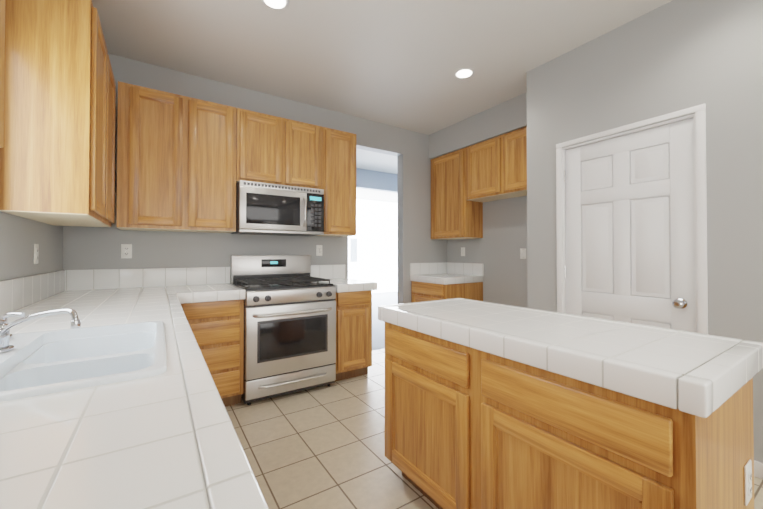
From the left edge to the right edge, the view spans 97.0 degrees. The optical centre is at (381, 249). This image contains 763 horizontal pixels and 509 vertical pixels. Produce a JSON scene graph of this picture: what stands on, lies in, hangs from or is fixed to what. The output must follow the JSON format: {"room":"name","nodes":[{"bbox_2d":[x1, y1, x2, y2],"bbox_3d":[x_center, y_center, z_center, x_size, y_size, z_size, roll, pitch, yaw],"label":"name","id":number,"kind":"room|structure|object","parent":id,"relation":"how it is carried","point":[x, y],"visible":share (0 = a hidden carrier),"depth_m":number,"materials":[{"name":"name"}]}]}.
{"room":"kitchen","nodes":[
{"label":"kitchen","id":0,"kind":"room"},
{"bbox_2d":[0,211,62,280],"bbox_3d":[-0.882,-0.194,0.146,0.120,2.775,5.840,0,-1,-33],"label":"wall","id":1,"kind":"structure","parent":0,"point":[20,237],"depth_m":1.83,"materials":[{"name":"grey paint"}]},
{"bbox_2d":[0,0,4,147],"bbox_3d":[-0.687,-0.720,0.269,0.326,1.070,0.880,0,-1,-33],"label":"upper cabinet","id":2,"kind":"object","parent":1,"relation":"attached to","point":[2,39],"visible":1,"depth_m":0.68,"materials":[{"name":"brown wood"}]},
{"bbox_2d":[34,244,38,263],"bbox_3d":[-2.000,0.024,1.958,0.009,0.115,0.070,0,-1,-33],"label":"outlet","id":3,"kind":"object","parent":1,"relation":"attached to","point":[36,250],"visible":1,"depth_m":1.95,"materials":[{"name":"white plastic"}]},
{"bbox_2d":[0,0,115,226],"bbox_3d":[-1.807,-0.701,1.966,0.326,1.070,0.948,0,-1,-33],"label":"upper cabinet","id":4,"kind":"object","parent":1,"relation":"attached to","point":[57,159],"visible":1,"depth_m":1.59,"materials":[{"name":"brown wood"}]},
{"bbox_2d":[63,54,446,303],"bbox_3d":[-0.717,-0.154,3.681,4.050,2.775,0.120,0,-1,-33],"label":"wall","id":5,"kind":"structure","parent":0,"point":[86,248],"depth_m":3.29,"materials":[{"name":"grey paint"}]},
{"bbox_2d":[121,244,131,257],"bbox_3d":[-2.054,0.013,2.719,0.070,0.115,0.009,0,-1,-33],"label":"electrical outlet","id":6,"kind":"object","parent":5,"relation":"attached to","point":[126,250],"visible":1,"depth_m":2.72,"materials":[{"name":"white plastic"}]},
{"bbox_2d":[117,81,355,236],"bbox_3d":[-1.170,-0.688,3.122,1.990,1.070,0.316,0,-1,-33],"label":"upper cabinet","id":7,"kind":"object","parent":5,"relation":"attached to","point":[185,164],"visible":1,"depth_m":2.78,"materials":[{"name":"brown wood"}]},
{"bbox_2d":[231,180,323,235],"bbox_3d":[-0.963,-0.362,3.177,0.761,0.436,0.445,0,-1,-33],"label":"over-the-range microwave","id":8,"kind":"object","parent":7,"relation":"attached to","point":[272,209],"visible":1,"depth_m":3.01,"materials":[{"name":"silver metal"}]},
{"bbox_2d":[316,245,321,255],"bbox_3d":[-0.668,0.008,3.633,0.070,0.115,0.009,0,-1,-33],"label":"electrical outlet","id":9,"kind":"object","parent":5,"relation":"attached to","point":[318,250],"visible":1,"depth_m":3.63,"materials":[{"name":"white plastic"}]},
{"bbox_2d":[348,199,396,292],"bbox_3d":[-1.641,-0.094,9.031,6.540,2.735,0.050,0,-1,-33],"label":"window","id":10,"kind":"structure","parent":0,"point":[372,250],"depth_m":9.99,"materials":[{"name":"white glass"}]},
{"bbox_2d":[356,168,396,293],"bbox_3d":[-0.030,-0.121,6.590,6.560,2.775,0.120,0,-1,-33],"label":"wall","id":11,"kind":"structure","parent":0,"point":[375,180],"depth_m":6.47,"materials":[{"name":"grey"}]},
{"bbox_2d":[92,0,671,202],"bbox_3d":[0.919,-1.594,4.333,7.720,0.120,10.820,0,-1,-33],"label":"ceiling","id":12,"kind":"structure","parent":0,"point":[398,63],"depth_m":2.57,"materials":[{"name":"white paint"}]},
{"bbox_2d":[261,0,288,9],"bbox_3d":[-0.665,-1.553,2.102,0.170,0.010,0.170,0,-1,-33],"label":"recessed light","id":13,"kind":"object","parent":12,"relation":"in","point":[278,4],"visible":1,"depth_m":2.13,"materials":[{"name":"white"}]},
{"bbox_2d":[454,68,473,78],"bbox_3d":[0.724,-1.544,2.958,0.170,0.010,0.170,0,-1,-33],"label":"recessed light","id":14,"kind":"object","parent":12,"relation":"in","point":[461,73],"visible":1,"depth_m":2.95,"materials":[{"name":"white"}]},
{"bbox_2d":[429,92,526,158],"bbox_3d":[1.225,-1.378,3.912,0.330,0.322,1.655,0,-1,-33],"label":"soffit","id":15,"kind":"structure","parent":12,"relation":"attached to","point":[508,116],"depth_m":3.77,"materials":[{"name":"grey paint"}]},
{"bbox_2d":[372,292,396,350],"bbox_3d":[-0.305,1.322,6.991,6.800,0.098,4.980,0,-1,-33],"label":"floor","id":16,"kind":"structure","parent":0,"point":[378,326],"depth_m":6.20,"materials":[{"name":"grey"}]},
{"bbox_2d":[447,196,527,307],"bbox_3d":[1.445,-0.151,3.972,0.120,2.775,1.775,0,-1,-33],"label":"wall","id":17,"kind":"structure","parent":0,"point":[495,250],"depth_m":3.93,"materials":[{"name":"grey paint"}]},
{"bbox_2d":[431,149,482,239],"bbox_3d":[0.944,-0.676,4.335,0.316,1.066,0.621,0,-1,-33],"label":"upper cabinet","id":18,"kind":"object","parent":17,"relation":"attached to","point":[452,218],"depth_m":4.18,"materials":[{"name":"brown wood"}]},
{"bbox_2d":[461,247,464,255],"bbox_3d":[1.067,0.027,4.425,0.009,0.115,0.070,0,-1,-33],"label":"outlet","id":19,"kind":"object","parent":17,"relation":"attached to","point":[462,251],"visible":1,"depth_m":4.42,"materials":[{"name":"white plastic"}]},
{"bbox_2d":[463,136,506,201],"bbox_3d":[1.257,-0.901,3.864,0.316,0.626,0.507,0,-1,-33],"label":"upper cabinet","id":20,"kind":"object","parent":17,"relation":"attached to","point":[466,182],"depth_m":3.80,"materials":[{"name":"brown wood"}]},
{"bbox_2d":[499,126,526,197],"bbox_3d":[1.538,-0.906,3.437,0.316,0.626,0.516,0,-1,-33],"label":"upper cabinet","id":21,"kind":"object","parent":17,"relation":"attached to","point":[512,145],"depth_m":3.46,"materials":[{"name":"brown wood"}]},
{"bbox_2d":[520,248,525,258],"bbox_3d":[1.548,0.044,3.693,0.012,0.115,0.070,0,-1,-33],"label":"light switch","id":22,"kind":"object","parent":17,"relation":"attached to","point":[522,253],"visible":1,"depth_m":3.69,"materials":[{"name":"white plastic"}]},
{"bbox_2d":[225,348,762,508],"bbox_3d":[0.808,1.256,1.245,4.170,0.100,5.840,0,-1,-33],"label":"floor","id":23,"kind":"structure","parent":0,"point":[321,447],"depth_m":2.06,"materials":[{"name":"beige tile"}]},
{"bbox_2d":[0,268,359,508],"bbox_3d":[-0.774,0.667,0.744,0.720,1.068,4.696,0,-1,-33],"label":"countertop","id":24,"kind":"structure","parent":23,"relation":"on","point":[121,388],"depth_m":0.68,"materials":[{"name":"white tile"}]},
{"bbox_2d":[188,267,245,303],"bbox_3d":[-1.403,0.690,2.739,0.429,1.068,0.673,0,-1,-33],"label":"countertop","id":25,"kind":"structure","parent":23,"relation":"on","point":[219,277],"depth_m":3.01,"materials":[{"name":"white tile"}]},
{"bbox_2d":[231,255,335,404],"bbox_3d":[-0.881,0.639,3.042,0.765,1.174,0.728,0,-1,-33],"label":"gas range","id":26,"kind":"object","parent":23,"relation":"on","point":[289,324],"visible":1,"depth_m":2.82,"materials":[{"name":"silver metal"}]},
{"bbox_2d":[311,264,376,375],"bbox_3d":[-0.401,0.697,3.400,0.421,1.068,0.673,0,-1,-33],"label":"base cabinet","id":27,"kind":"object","parent":23,"relation":"on","point":[353,300],"depth_m":3.18,"materials":[{"name":"brown wood"}]},
{"bbox_2d":[410,262,483,302],"bbox_3d":[0.808,0.705,4.222,0.652,1.069,0.634,0,-1,-33],"label":"base cabinet","id":28,"kind":"object","parent":23,"relation":"on","point":[438,281],"visible":0.56,"depth_m":4.11,"materials":[{"name":"brown wood"}]},
{"bbox_2d":[378,318,753,508],"bbox_3d":[0.598,0.792,1.442,0.590,0.835,1.277,0,-1,-33],"label":"kitchen island","id":29,"kind":"object","parent":23,"relation":"on","point":[489,405],"depth_m":1.07,"materials":[{"name":"brown wood"}]},
{"bbox_2d":[378,298,762,421],"bbox_3d":[0.604,0.339,1.456,0.630,0.076,1.320,0,-1,-33],"label":"island countertop","id":30,"kind":"structure","parent":29,"relation":"on","point":[701,371],"depth_m":1.06,"materials":[{"name":"white tile"}]},
{"bbox_2d":[744,459,751,505],"bbox_3d":[1.110,0.704,1.020,0.070,0.115,0.009,0,-1,-33],"label":"outlet","id":31,"kind":"object","parent":29,"relation":"attached to","point":[747,462],"depth_m":1.01,"materials":[{"name":"white plastic"}]},
{"bbox_2d":[526,0,762,462],"bbox_3d":[2.629,-0.179,1.471,0.660,2.775,3.945,0,-1,-33],"label":"wall","id":32,"kind":"structure","parent":0,"point":[672,56],"depth_m":2.02,"materials":[{"name":"grey paint"}]},
{"bbox_2d":[564,118,694,331],"bbox_3d":[1.649,0.207,2.343,0.108,1.999,0.787,0,-1,-33],"label":"pantry door","id":33,"kind":"structure","parent":32,"relation":"in","point":[630,247],"depth_m":2.29,"materials":[{"name":"white wood"}]},
{"bbox_2d":[556,104,707,333],"bbox_3d":[1.701,0.183,2.367,0.135,2.069,0.888,0,-1,-33],"label":"door frame","id":34,"kind":"structure","parent":32,"relation":"attached to","point":[700,227],"depth_m":2.02,"materials":[{"name":"white wood"}]},
{"bbox_2d":[754,460,762,478],"bbox_3d":[2.129,1.173,2.123,0.758,0.084,5.590,0,-1,-33],"label":"baseboard","id":35,"kind":"structure","parent":32,"relation":"attached to","point":[758,469],"depth_m":1.79,"materials":[{"name":"white"}]}
]}

